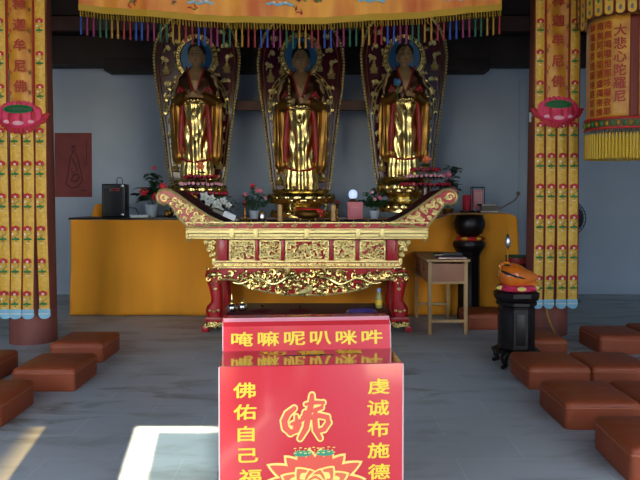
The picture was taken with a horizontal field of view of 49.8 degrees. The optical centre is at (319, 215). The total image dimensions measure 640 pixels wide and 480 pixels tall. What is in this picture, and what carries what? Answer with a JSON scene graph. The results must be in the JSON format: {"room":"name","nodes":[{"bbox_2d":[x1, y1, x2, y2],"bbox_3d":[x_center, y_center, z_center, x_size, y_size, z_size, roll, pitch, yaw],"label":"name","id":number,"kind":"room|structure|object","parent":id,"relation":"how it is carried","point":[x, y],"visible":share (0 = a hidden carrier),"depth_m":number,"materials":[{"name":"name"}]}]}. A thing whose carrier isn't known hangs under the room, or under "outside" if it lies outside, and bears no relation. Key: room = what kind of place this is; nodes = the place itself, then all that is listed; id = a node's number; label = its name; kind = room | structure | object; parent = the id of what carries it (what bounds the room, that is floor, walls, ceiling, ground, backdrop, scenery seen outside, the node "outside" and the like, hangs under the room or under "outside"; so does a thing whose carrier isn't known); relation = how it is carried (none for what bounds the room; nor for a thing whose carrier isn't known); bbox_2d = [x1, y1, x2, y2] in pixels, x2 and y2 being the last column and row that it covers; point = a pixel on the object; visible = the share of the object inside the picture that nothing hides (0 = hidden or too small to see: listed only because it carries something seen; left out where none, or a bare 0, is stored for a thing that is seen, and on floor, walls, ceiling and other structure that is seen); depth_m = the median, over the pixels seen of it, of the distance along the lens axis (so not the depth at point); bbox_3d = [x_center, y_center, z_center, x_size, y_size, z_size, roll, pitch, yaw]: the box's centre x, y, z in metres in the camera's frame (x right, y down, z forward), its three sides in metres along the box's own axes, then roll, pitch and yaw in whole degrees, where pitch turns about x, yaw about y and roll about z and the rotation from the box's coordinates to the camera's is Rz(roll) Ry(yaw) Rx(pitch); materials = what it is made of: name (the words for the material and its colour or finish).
{"room":"house of worship","nodes":[
{"label":"house of worship","id":0,"kind":"room"},
{"bbox_2d":[9,0,57,345],"bbox_3d":[-2.790,-1.175,6.662,0.439,4.800,0.439,0,2,0],"label":"pillar","id":1,"kind":"structure","parent":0,"point":[36,330],"depth_m":6.62,"materials":[{"name":"red paint"}]},
{"bbox_2d":[0,0,50,318],"bbox_3d":[-2.786,-1.146,6.402,0.555,4.244,0.108,0,2,0],"label":"banner","id":2,"kind":"object","parent":1,"relation":"hanging from","point":[25,115],"visible":1,"depth_m":6.44,"materials":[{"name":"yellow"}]},
{"bbox_2d":[0,294,639,479],"bbox_3d":[0.000,1.328,4.686,12.400,0.100,10.900,0,2,0],"label":"floor","id":3,"kind":"structure","parent":0,"point":[149,411],"depth_m":4.44,"materials":[{"name":"stone"}]},
{"bbox_2d":[0,350,18,378],"bbox_3d":[-2.672,1.170,5.353,0.465,0.181,0.530,0,2,0],"label":"cushion","id":4,"kind":"object","parent":3,"relation":"on","point":[8,358],"visible":0.96,"depth_m":5.43,"materials":[{"name":"brown leather"}]},
{"bbox_2d":[0,379,34,426],"bbox_3d":[-2.163,1.194,4.433,0.465,0.181,0.530,0,2,0],"label":"cushion","id":5,"kind":"object","parent":3,"relation":"on","point":[16,396],"visible":1,"depth_m":4.43,"materials":[{"name":"brown leather"}]},
{"bbox_2d":[12,353,96,391],"bbox_3d":[-1.992,1.173,5.223,0.465,0.181,0.530,0,2,0],"label":"cushion","id":6,"kind":"object","parent":3,"relation":"on","point":[58,372],"visible":0.97,"depth_m":4.99,"materials":[{"name":"brown leather"}]},
{"bbox_2d":[50,332,119,362],"bbox_3d":[-2.062,1.150,6.092,0.465,0.181,0.530,0,2,0],"label":"cushion","id":7,"kind":"object","parent":3,"relation":"on","point":[104,345],"visible":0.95,"depth_m":5.89,"materials":[{"name":"brown leather"}]},
{"bbox_2d":[155,188,458,331],"bbox_3d":[-0.134,0.456,7.508,3.112,1.495,0.912,0,2,0],"label":"table","id":8,"kind":"object","parent":3,"relation":"on","point":[287,257],"depth_m":7.13,"materials":[{"name":"red paint"}]},
{"bbox_2d":[212,208,240,220],"bbox_3d":[-1.000,-0.002,7.418,0.286,0.152,0.209,0,2,0],"label":"card","id":9,"kind":"object","parent":8,"relation":"on","point":[226,214],"visible":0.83,"depth_m":7.32,"materials":[{"name":"white paper"}]},
{"bbox_2d":[242,200,247,220],"bbox_3d":[-0.810,-0.053,7.451,0.076,0.230,0.076,0,2,0],"label":"candlestick","id":10,"kind":"object","parent":8,"relation":"on","point":[244,203],"visible":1,"depth_m":7.44,"materials":[{"name":"brown metal"}]},
{"bbox_2d":[258,210,265,220],"bbox_3d":[-0.622,0.004,7.403,0.082,0.120,0.082,0,2,0],"label":"jar","id":11,"kind":"object","parent":8,"relation":"on","point":[261,215],"visible":0.94,"depth_m":7.37,"materials":[{"name":"grey"}]},
{"bbox_2d":[277,204,282,220],"bbox_3d":[-0.429,-0.025,7.402,0.057,0.177,0.057,0,2,0],"label":"tube","id":12,"kind":"object","parent":8,"relation":"on","point":[279,207],"visible":0.98,"depth_m":7.38,"materials":[{"name":"brown wood"}]},
{"bbox_2d":[294,207,321,218],"bbox_3d":[-0.130,-0.024,7.502,0.300,0.130,0.300,0,2,0],"label":"bowl","id":13,"kind":"object","parent":8,"relation":"on","point":[301,212],"depth_m":7.39,"materials":[{"name":"brown metal"}]},
{"bbox_2d":[331,204,335,220],"bbox_3d":[0.145,-0.025,7.402,0.057,0.177,0.057,0,2,0],"label":"tube","id":14,"kind":"object","parent":8,"relation":"on","point":[333,206],"visible":0.99,"depth_m":7.38,"materials":[{"name":"brown wood"}]},
{"bbox_2d":[334,201,339,220],"bbox_3d":[0.183,-0.048,7.451,0.076,0.220,0.076,0,2,0],"label":"candlestick","id":15,"kind":"object","parent":8,"relation":"on","point":[337,204],"visible":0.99,"depth_m":7.44,"materials":[{"name":"brown metal"}]},
{"bbox_2d":[226,303,391,320],"bbox_3d":[-0.100,1.039,6.149,1.400,0.400,0.740,0,2,0],"label":"table","id":16,"kind":"object","parent":3,"relation":"on","point":[280,308],"visible":0.21,"depth_m":6.25,"materials":[{"name":"red paint"}]},
{"bbox_2d":[227,294,236,311],"bbox_3d":[-0.770,0.765,6.022,0.090,0.155,0.089,0,2,0],"label":"glass jar","id":17,"kind":"object","parent":16,"relation":"on","point":[231,307],"visible":1,"depth_m":6.00,"materials":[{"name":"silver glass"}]},
{"bbox_2d":[237,298,246,310],"bbox_3d":[-0.684,0.784,6.073,0.090,0.115,0.089,0,2,0],"label":"glass jar","id":18,"kind":"object","parent":16,"relation":"on","point":[242,306],"visible":1,"depth_m":6.04,"materials":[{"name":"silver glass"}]},
{"bbox_2d":[250,304,274,312],"bbox_3d":[-0.509,0.813,6.073,0.224,0.056,0.224,0,2,0],"label":"cymbal","id":19,"kind":"object","parent":16,"relation":"on","point":[256,310],"visible":1,"depth_m":6.03,"materials":[{"name":"red paint"}]},
{"bbox_2d":[288,304,312,311],"bbox_3d":[-0.176,0.813,6.093,0.224,0.056,0.224,0,2,0],"label":"cymbal","id":20,"kind":"object","parent":16,"relation":"on","point":[298,309],"visible":1,"depth_m":6.04,"materials":[{"name":"red paint"}]},
{"bbox_2d":[347,307,376,312],"bbox_3d":[0.365,0.824,6.024,0.260,0.037,0.120,0,2,0],"label":"plastic wrapper","id":21,"kind":"object","parent":16,"relation":"on","point":[353,310],"visible":1,"depth_m":5.98,"materials":[{"name":"blue plastic"}]},
{"bbox_2d":[375,288,381,307],"bbox_3d":[0.530,0.747,6.222,0.066,0.180,0.066,0,2,0],"label":"oil bottle","id":22,"kind":"object","parent":16,"relation":"on","point":[378,298],"visible":1,"depth_m":6.20,"materials":[{"name":"yellow"}]},
{"bbox_2d":[218,313,403,479],"bbox_3d":[-0.047,0.879,2.820,0.705,0.895,0.406,0,2,-5],"label":"box","id":23,"kind":"object","parent":3,"relation":"on","point":[301,396],"visible":1,"depth_m":2.63,"materials":[{"name":"red plastic"}]},
{"bbox_2d":[266,446,365,479],"bbox_3d":[-0.019,0.972,2.624,0.398,0.184,0.005,0,2,-5],"label":"print","id":24,"kind":"object","parent":23,"relation":"attached to","point":[282,462],"depth_m":2.62,"materials":[{"name":"yellow"}]},
{"bbox_2d":[413,252,469,334],"bbox_3d":[1.302,0.821,7.524,0.440,0.765,1.060,0,2,0],"label":"desk","id":25,"kind":"object","parent":3,"relation":"on","point":[433,270],"visible":0.9,"depth_m":7.02,"materials":[{"name":"brown wood"}]},
{"bbox_2d":[435,256,466,258],"bbox_3d":[1.361,0.440,7.184,0.300,0.014,0.171,0,2,-3],"label":"booklet","id":26,"kind":"object","parent":25,"relation":"on","point":[438,257],"visible":1,"depth_m":7.10,"materials":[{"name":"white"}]},
{"bbox_2d":[443,252,461,256],"bbox_3d":[1.392,0.411,7.253,0.200,0.040,0.100,0,2,9],"label":"packet","id":27,"kind":"object","parent":26,"relation":"on","point":[458,254],"visible":1,"depth_m":7.21,"materials":[{"name":"black paint"}]},
{"bbox_2d":[453,240,485,318],"bbox_3d":[1.718,0.745,7.952,0.351,0.895,0.351,1,2,22],"label":"stand","id":28,"kind":"object","parent":3,"relation":"on","point":[472,250],"visible":0.58,"depth_m":7.84,"materials":[{"name":"black paint"}]},
{"bbox_2d":[453,236,485,240],"bbox_3d":[1.722,0.268,7.960,0.380,0.055,0.350,0,2,0],"label":"round cushion","id":29,"kind":"object","parent":28,"relation":"on","point":[459,238],"visible":0.93,"depth_m":7.83,"materials":[{"name":"red fabric"}]},
{"bbox_2d":[453,214,485,235],"bbox_3d":[1.722,0.120,7.956,0.364,0.248,0.364,0,2,0],"label":"bowl","id":30,"kind":"object","parent":29,"relation":"on","point":[464,224],"visible":0.96,"depth_m":7.82,"materials":[{"name":"black paint"}]},
{"bbox_2d":[459,307,497,329],"bbox_3d":[1.788,1.113,7.532,0.465,0.181,0.530,0,2,0],"label":"cushion","id":31,"kind":"object","parent":3,"relation":"on","point":[479,318],"visible":0.63,"depth_m":7.27,"materials":[{"name":"brown leather"}]},
{"bbox_2d":[505,255,525,267],"bbox_3d":[2.181,0.823,7.624,0.300,0.755,0.298,0,2,0],"label":"drum","id":32,"kind":"object","parent":3,"relation":"on","point":[519,259],"visible":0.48,"depth_m":7.50,"materials":[{"name":"red paint"}]},
{"bbox_2d":[491,289,540,369],"bbox_3d":[1.630,0.938,5.737,0.370,0.622,0.370,0,2,0],"label":"stand","id":33,"kind":"object","parent":3,"relation":"on","point":[516,310],"visible":0.84,"depth_m":5.61,"materials":[{"name":"black paint"}]},
{"bbox_2d":[496,283,538,291],"bbox_3d":[1.630,0.600,5.723,0.357,0.050,0.340,0,2,0],"label":"round cushion","id":34,"kind":"object","parent":33,"relation":"on","point":[525,288],"visible":0.8,"depth_m":5.61,"materials":[{"name":"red fabric"}]},
{"bbox_2d":[505,234,510,261],"bbox_3d":[1.590,0.352,5.841,0.052,0.490,0.051,0,2,0],"label":"striker","id":35,"kind":"object","parent":34,"relation":"on","point":[507,239],"visible":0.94,"depth_m":5.82,"materials":[{"name":"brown metal"}]},
{"bbox_2d":[498,261,537,285],"bbox_3d":[1.630,0.495,5.708,0.311,0.225,0.240,1,2,28],"label":"fish","id":36,"kind":"object","parent":34,"relation":"on","point":[512,274],"visible":0.79,"depth_m":5.65},
{"bbox_2d":[510,352,590,389],"bbox_3d":[1.748,1.172,5.272,0.465,0.181,0.530,0,2,0],"label":"cushion","id":37,"kind":"object","parent":3,"relation":"on","point":[531,368],"visible":0.91,"depth_m":5.05,"materials":[{"name":"brown leather"}]},
{"bbox_2d":[535,328,567,352],"bbox_3d":[1.927,1.146,6.242,0.465,0.181,0.530,0,2,0],"label":"cushion","id":38,"kind":"object","parent":3,"relation":"on","point":[546,340],"visible":0.4,"depth_m":5.99,"materials":[{"name":"brown leather"}]},
{"bbox_2d":[578,204,585,302],"bbox_3d":[3.280,0.477,9.266,0.480,1.360,0.420,0,2,0],"label":"floor fan","id":39,"kind":"object","parent":3,"relation":"on","point":[581,218],"visible":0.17,"depth_m":9.16,"materials":[{"name":"black plastic"}]},
{"bbox_2d":[539,381,639,429],"bbox_3d":[1.705,1.195,4.403,0.470,0.181,0.530,0,2,0],"label":"cushion","id":40,"kind":"object","parent":3,"relation":"on","point":[575,405],"visible":0.97,"depth_m":4.21,"materials":[{"name":"brown leather"}]},
{"bbox_2d":[569,352,639,382],"bbox_3d":[2.212,1.172,5.272,0.465,0.181,0.530,0,2,0],"label":"cushion","id":41,"kind":"object","parent":3,"relation":"on","point":[608,367],"visible":0.76,"depth_m":5.05,"materials":[{"name":"brown leather"}]},
{"bbox_2d":[579,325,639,353],"bbox_3d":[2.717,1.143,6.392,0.465,0.181,0.530,0,2,0],"label":"cushion","id":42,"kind":"object","parent":3,"relation":"on","point":[625,339],"visible":0.98,"depth_m":6.18,"materials":[{"name":"brown leather"}]},
{"bbox_2d":[595,416,639,479],"bbox_3d":[1.770,1.206,3.593,0.510,0.201,0.530,0,2,3],"label":"cushion","id":43,"kind":"object","parent":3,"relation":"on","point":[617,438],"visible":1,"depth_m":3.56,"materials":[{"name":"brown leather"}]},
{"bbox_2d":[610,381,639,403],"bbox_3d":[2.172,1.195,4.403,0.465,0.181,0.530,0,2,0],"label":"cushion","id":44,"kind":"object","parent":3,"relation":"on","point":[630,388],"visible":0.42,"depth_m":4.46,"materials":[{"name":"brown leather"}]},
{"bbox_2d":[626,323,639,331],"bbox_3d":[3.228,1.139,6.532,0.465,0.181,0.530,0,2,0],"label":"cushion","id":45,"kind":"object","parent":3,"relation":"on","point":[636,326],"visible":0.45,"depth_m":6.64,"materials":[{"name":"brown leather"}]},
{"bbox_3d":[-0.305,0.614,8.739,5.230,1.115,0.960,0,2,0],"label":"altar table","id":46,"kind":"object","parent":3,"relation":"on","visible":0},
{"bbox_2d":[69,212,518,315],"bbox_3d":[-0.304,0.565,8.621,5.324,1.195,1.145,0,2,0],"label":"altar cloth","id":47,"kind":"object","parent":46,"relation":"on","point":[119,267],"visible":0.38,"depth_m":8.13,"materials":[{"name":"fabric"}]},
{"bbox_2d":[68,216,178,219],"bbox_3d":[-2.240,0.032,8.664,1.550,0.024,0.800,0,2,0],"label":"board","id":48,"kind":"object","parent":47,"relation":"on","point":[83,217],"visible":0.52,"depth_m":8.27,"materials":[{"name":"black paint"}]},
{"bbox_2d":[91,204,101,216],"bbox_3d":[-2.815,-0.063,8.792,0.235,0.160,0.133,0,2,0],"label":"folded cloth","id":49,"kind":"object","parent":48,"relation":"on","point":[97,210],"visible":0.67,"depth_m":8.76,"materials":[{"name":"fabric"}]},
{"bbox_2d":[102,177,128,216],"bbox_3d":[-2.557,-0.226,8.627,0.290,0.494,0.240,0,2,-3],"label":"loudspeaker","id":50,"kind":"object","parent":48,"relation":"on","point":[115,197],"visible":1,"depth_m":8.52,"materials":[{"name":"black plastic"}]},
{"bbox_2d":[104,188,122,214],"bbox_3d":[-2.551,-0.166,8.523,0.230,0.330,0.015,0,2,-3],"label":"grille","id":51,"kind":"object","parent":50,"relation":"attached to","point":[113,197],"depth_m":8.52,"materials":[{"name":"black paint"}]},
{"bbox_2d":[130,215,149,217],"bbox_3d":[-2.176,0.012,8.343,0.220,0.034,0.060,0,2,0],"label":"power adaptor","id":52,"kind":"object","parent":48,"relation":"on","point":[131,216],"visible":1,"depth_m":8.31,"materials":[{"name":"white plastic"}]},
{"bbox_2d":[130,166,170,216],"bbox_3d":[-2.079,-0.286,8.447,0.510,0.625,0.301,0,2,0],"label":"potted camellia","id":53,"kind":"object","parent":48,"relation":"on","point":[151,209],"visible":0.77,"depth_m":8.39,"materials":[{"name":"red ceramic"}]},
{"bbox_2d":[139,187,148,195],"bbox_3d":[-2.139,-0.288,8.376,0.122,0.102,0.044,0,2,0],"label":"flower","id":54,"kind":"object","parent":53,"relation":"on","point":[144,191],"depth_m":8.37,"materials":[{"name":"red plant"}]},
{"bbox_2d":[158,183,166,188],"bbox_3d":[-1.909,-0.347,8.377,0.108,0.091,0.039,0,2,0],"label":"flower","id":55,"kind":"object","parent":53,"relation":"on","point":[162,185],"depth_m":8.37,"materials":[{"name":"red plant"}]},
{"bbox_2d":[144,204,158,216],"bbox_3d":[-2.063,-0.052,8.451,0.172,0.155,0.172,0,2,0],"label":"pot","id":56,"kind":"object","parent":48,"relation":"on","point":[150,209],"depth_m":8.39,"materials":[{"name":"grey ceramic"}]},
{"bbox_2d":[164,210,172,216],"bbox_3d":[-1.847,-0.018,8.420,0.113,0.090,0.111,0,2,0],"label":"brass bowl","id":57,"kind":"object","parent":48,"relation":"on","point":[167,213],"visible":0.94,"depth_m":8.39,"materials":[{"name":"brown metal"}]},
{"bbox_2d":[167,38,227,212],"bbox_3d":[-1.552,-1.133,8.723,0.758,2.205,0.634,0,2,0],"label":"statue","id":58,"kind":"object","parent":47,"relation":"on","point":[196,109],"visible":0.94,"depth_m":8.59,"materials":[{"name":"brown metal"}]},
{"bbox_2d":[184,101,205,161],"bbox_3d":[-1.551,-1.042,8.589,0.305,0.768,0.102,0,2,-5],"label":"drape","id":59,"kind":"object","parent":58,"relation":"hanging from","point":[194,111],"depth_m":8.57,"materials":[{"name":"gold metal"}]},
{"bbox_2d":[178,162,227,203],"bbox_3d":[-1.439,-0.292,8.355,0.702,0.685,0.328,0,2,0],"label":"stand","id":60,"kind":"object","parent":47,"relation":"on","point":[200,165],"visible":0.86,"depth_m":8.28,"materials":[{"name":"red paint"}]},
{"bbox_2d":[200,192,238,210],"bbox_3d":[-1.199,-0.114,8.236,0.504,0.334,0.227,0,2,0],"label":"bunch","id":61,"kind":"object","parent":47,"relation":"on","point":[204,196],"visible":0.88,"depth_m":8.15,"materials":[{"name":"white plant"}]},
{"bbox_2d":[200,192,209,200],"bbox_3d":[-1.356,-0.220,8.152,0.116,0.118,0.046,0,2,0],"label":"flower","id":62,"kind":"object","parent":61,"relation":"on","point":[204,196],"depth_m":8.15,"materials":[{"name":"white plant"}]},
{"bbox_2d":[208,195,215,201],"bbox_3d":[-1.278,-0.199,8.158,0.089,0.090,0.035,0,2,0],"label":"flower","id":63,"kind":"object","parent":61,"relation":"on","point":[211,198],"depth_m":8.15,"materials":[{"name":"white plant"}]},
{"bbox_2d":[212,199,221,208],"bbox_3d":[-1.216,-0.130,8.153,0.125,0.127,0.049,0,2,0],"label":"flower","id":64,"kind":"object","parent":61,"relation":"on","point":[215,204],"depth_m":8.15,"materials":[{"name":"white plant"}]},
{"bbox_2d":[220,197,226,204],"bbox_3d":[-1.138,-0.169,8.158,0.089,0.090,0.035,0,2,0],"label":"flower","id":65,"kind":"object","parent":61,"relation":"on","point":[223,200],"depth_m":8.15,"materials":[{"name":"white plant"}]},
{"bbox_2d":[242,183,270,218],"bbox_3d":[-0.787,-0.176,8.589,0.397,0.441,0.156,0,2,7],"label":"roses","id":66,"kind":"object","parent":47,"relation":"on","point":[254,213],"visible":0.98,"depth_m":8.57,"materials":[{"name":"green plant"}]},
{"bbox_2d":[249,210,258,218],"bbox_3d":[-0.823,-0.006,8.603,0.130,0.100,0.130,0,2,0],"label":"pot","id":67,"kind":"object","parent":66,"relation":"on","point":[254,213],"depth_m":8.56,"materials":[{"name":"white ceramic"}]},
{"bbox_2d":[267,41,334,217],"bbox_3d":[-0.239,-1.085,8.725,0.864,2.224,0.723,0,2,0],"label":"statue","id":68,"kind":"object","parent":47,"relation":"on","point":[300,114],"visible":0.95,"depth_m":8.59,"materials":[{"name":"brown metal"}]},
{"bbox_2d":[289,106,311,170],"bbox_3d":[-0.239,-0.949,8.585,0.319,0.803,0.106,0,2,-5],"label":"drape","id":69,"kind":"object","parent":68,"relation":"hanging from","point":[300,117],"depth_m":8.57,"materials":[{"name":"gold metal"}]},
{"bbox_2d":[257,23,344,206],"bbox_3d":[-0.251,-1.415,9.054,1.158,2.618,0.124,0,2,0],"label":"panel","id":70,"kind":"object","parent":68,"relation":"attached to","point":[327,64],"visible":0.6,"depth_m":9.05,"materials":[{"name":"red paint"}]},
{"bbox_2d":[347,202,362,218],"bbox_3d":[0.429,-0.057,8.450,0.185,0.210,0.102,0,2,0],"label":"offering box","id":71,"kind":"object","parent":47,"relation":"on","point":[354,209],"visible":0.94,"depth_m":8.40,"materials":[{"name":"pink"}]},
{"bbox_2d":[348,190,357,201],"bbox_3d":[0.404,-0.237,8.447,0.116,0.150,0.116,0,2,0],"label":"lamp","id":72,"kind":"object","parent":71,"relation":"on","point":[352,193],"visible":1,"depth_m":8.41,"materials":[{"name":"white glass"}]},
{"bbox_2d":[357,188,389,218],"bbox_3d":[0.664,-0.148,8.549,0.430,0.386,0.183,0,2,0],"label":"roses","id":73,"kind":"object","parent":47,"relation":"on","point":[374,201],"visible":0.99,"depth_m":8.53,"materials":[{"name":"green plant"}]},
{"bbox_2d":[370,211,378,218],"bbox_3d":[0.675,-0.005,8.553,0.130,0.100,0.130,0,2,0],"label":"pot","id":74,"kind":"object","parent":73,"relation":"on","point":[373,214],"depth_m":8.51,"materials":[{"name":"white ceramic"}]},
{"bbox_2d":[376,38,431,211],"bbox_3d":[1.067,-1.138,8.723,0.697,2.199,0.583,0,2,0],"label":"statue","id":75,"kind":"object","parent":47,"relation":"on","point":[404,105],"visible":0.98,"depth_m":8.59,"materials":[{"name":"brown metal"}]},
{"bbox_2d":[395,99,415,159],"bbox_3d":[1.067,-1.067,8.591,0.299,0.753,0.101,0,2,-4],"label":"drape","id":76,"kind":"object","parent":75,"relation":"hanging from","point":[405,109],"depth_m":8.57,"materials":[{"name":"gold metal"}]},
{"bbox_2d":[399,155,451,196],"bbox_3d":[1.276,-0.335,8.354,0.650,0.770,0.320,0,2,0],"label":"stand","id":77,"kind":"object","parent":47,"relation":"on","point":[425,186],"visible":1,"depth_m":8.28,"materials":[{"name":"red paint"}]},
{"bbox_2d":[439,165,463,214],"bbox_3d":[1.616,-0.291,8.541,0.324,0.654,0.236,0,2,0],"label":"potted camellia","id":78,"kind":"object","parent":47,"relation":"on","point":[453,169],"visible":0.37,"depth_m":8.50,"materials":[{"name":"green plant"}]},
{"bbox_2d":[442,208,453,214],"bbox_3d":[1.586,-0.025,8.552,0.147,0.120,0.147,0,2,0],"label":"pot","id":79,"kind":"object","parent":78,"relation":"on","point":[445,210],"depth_m":8.49,"materials":[{"name":"brown metal"}]},
{"bbox_2d":[445,171,451,177],"bbox_3d":[1.576,-0.497,8.475,0.098,0.082,0.035,0,2,0],"label":"flower","id":80,"kind":"object","parent":78,"relation":"on","point":[448,174],"depth_m":8.47,"materials":[{"name":"pink plant"}]},
{"bbox_2d":[459,195,474,212],"bbox_3d":[1.832,-0.143,8.599,0.170,0.222,0.110,0,2,0],"label":"tablet","id":81,"kind":"object","parent":47,"relation":"on","point":[467,199],"visible":1,"depth_m":8.56,"materials":[{"name":"red wood"}]},
{"bbox_2d":[470,187,484,212],"bbox_3d":[1.981,-0.194,8.678,0.152,0.322,0.120,0,2,0],"label":"glass case","id":82,"kind":"object","parent":47,"relation":"on","point":[477,195],"visible":0.72,"depth_m":8.63,"materials":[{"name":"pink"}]},
{"bbox_2d":[477,210,498,212],"bbox_3d":[2.070,-0.043,8.501,0.240,0.028,0.152,0,2,-3],"label":"book","id":83,"kind":"object","parent":47,"relation":"on","point":[478,211],"visible":1,"depth_m":8.43,"materials":[{"name":"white paper"}]},
{"bbox_2d":[479,206,499,209],"bbox_3d":[2.090,-0.086,8.500,0.220,0.055,0.152,0,2,2],"label":"book","id":84,"kind":"object","parent":83,"relation":"on","point":[480,207],"visible":0.79,"depth_m":8.43,"materials":[{"name":"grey paper"}]},
{"bbox_2d":[477,204,496,205],"bbox_3d":[2.060,-0.126,8.499,0.200,0.022,0.152,0,2,-6],"label":"book","id":85,"kind":"object","parent":84,"relation":"on","point":[477,204],"visible":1,"depth_m":8.43,"materials":[{"name":"beige paper"}]},
{"bbox_2d":[8,69,639,293],"bbox_3d":[0.000,-1.261,9.970,12.400,4.800,0.200,0,2,0],"label":"wall","id":86,"kind":"structure","parent":0,"point":[478,133],"depth_m":9.88,"materials":[{"name":"paint"}]},
{"bbox_2d":[54,133,91,196],"bbox_3d":[-3.530,-0.717,9.872,0.530,0.916,0.011,0,2,0],"label":"poster","id":87,"kind":"object","parent":86,"relation":"attached to","point":[73,151],"visible":1,"depth_m":9.87,"materials":[{"name":"red paper"}]},
{"bbox_2d":[7,0,529,15],"bbox_3d":[0.000,-3.203,9.620,12.000,0.900,0.300,0,2,0],"label":"trim","id":88,"kind":"structure","parent":86,"relation":"attached to","point":[58,7],"depth_m":9.48,"materials":[{"name":"brown wood"}]},
{"bbox_2d":[235,100,365,110],"bbox_3d":[-0.247,-1.454,9.165,2.307,0.133,0.080,0,2,0],"label":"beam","id":89,"kind":"structure","parent":86,"relation":"attached to","point":[241,105],"depth_m":9.13,"materials":[{"name":"brown wood"}]},
{"bbox_2d":[152,19,240,184],"bbox_3d":[-1.616,-1.530,9.051,1.158,2.436,0.124,0,2,0],"label":"panel","id":90,"kind":"object","parent":89,"relation":"attached to","point":[170,59],"visible":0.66,"depth_m":9.04,"materials":[{"name":"red paint"}]},
{"bbox_2d":[360,17,447,184],"bbox_3d":[1.101,-1.549,9.050,1.159,2.481,0.124,0,2,0],"label":"panel","id":91,"kind":"object","parent":89,"relation":"attached to","point":[430,59],"visible":0.59,"depth_m":9.04,"materials":[{"name":"red paint"}]},
{"bbox_2d":[500,191,520,208],"bbox_3d":[2.716,-0.209,9.868,0.296,0.258,0.058,0,2,0],"label":"cable","id":92,"kind":"object","parent":86,"relation":"attached to","point":[518,193],"visible":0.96,"depth_m":9.86,"materials":[{"name":"brown plastic"}]},
{"bbox_2d":[518,77,528,231],"bbox_3d":[2.910,-0.864,9.866,0.129,2.211,0.020,0,2,0],"label":"trim","id":93,"kind":"structure","parent":86,"relation":"attached to","point":[520,78],"depth_m":9.85,"materials":[{"name":"paint"}]},
{"bbox_2d":[526,0,567,336],"bbox_3d":[2.330,-1.185,7.051,0.418,4.800,0.418,0,2,0],"label":"pillar","id":94,"kind":"structure","parent":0,"point":[558,317],"depth_m":6.99,"materials":[{"name":"red paint"}]},
{"bbox_2d":[531,0,583,308],"bbox_3d":[2.309,-1.178,6.701,0.519,4.195,0.108,0,2,0],"label":"banner","id":95,"kind":"object","parent":94,"relation":"hanging from","point":[557,39],"visible":1,"depth_m":6.73,"materials":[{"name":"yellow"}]},
{"bbox_2d":[546,308,555,332],"bbox_3d":[2.299,1.044,6.682,0.094,0.362,0.402,0,2,-7],"label":"cord","id":96,"kind":"object","parent":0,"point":[546,308],"visible":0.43,"depth_m":6.82,"materials":[{"name":"orange plastic"}]},
{"bbox_3d":[0.000,-3.571,4.558,12.400,0.100,10.900,0,2,0],"label":"ceiling","id":97,"kind":"structure","parent":0,"visible":0},
{"bbox_2d":[78,0,501,48],"bbox_3d":[-0.257,-2.486,5.881,3.644,2.137,0.162,0,2,0],"label":"valance","id":98,"kind":"object","parent":97,"relation":"hanging from","point":[282,12],"visible":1,"depth_m":5.88,"materials":[{"name":"orange fabric"}]},
{"bbox_2d":[576,0,639,160],"bbox_3d":[2.783,-2.041,6.349,0.798,3.052,0.794,-1,2,-30],"label":"banner","id":99,"kind":"object","parent":97,"relation":"hanging from","point":[612,27],"visible":1,"depth_m":6.13,"materials":[{"name":"yellow fabric"}]},
{"bbox_3d":[-6.100,-1.121,4.622,0.200,4.800,10.500,0,2,0],"label":"wall","id":100,"kind":"structure","parent":0,"visible":0},
{"bbox_2d":[104,58,489,74],"bbox_3d":[-0.318,-2.067,9.609,5.287,0.170,0.340,0,2,0],"label":"trim","id":101,"kind":"structure","parent":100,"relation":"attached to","point":[113,66],"depth_m":9.44,"materials":[{"name":"brown wood"}]},
{"bbox_2d":[7,16,586,35],"bbox_3d":[0.000,-2.611,9.575,12.000,0.200,0.420,0,2,0],"label":"trim","id":102,"kind":"structure","parent":100,"relation":"attached to","point":[61,25],"depth_m":9.37,"materials":[{"name":"brown wood"}]},
{"bbox_2d":[8,36,586,68],"bbox_3d":[0.000,-2.273,9.644,12.000,0.400,0.300,0,2,0],"label":"ceiling beam","id":103,"kind":"structure","parent":100,"relation":"attached to","point":[68,52],"depth_m":9.49,"materials":[{"name":"brown wood"}]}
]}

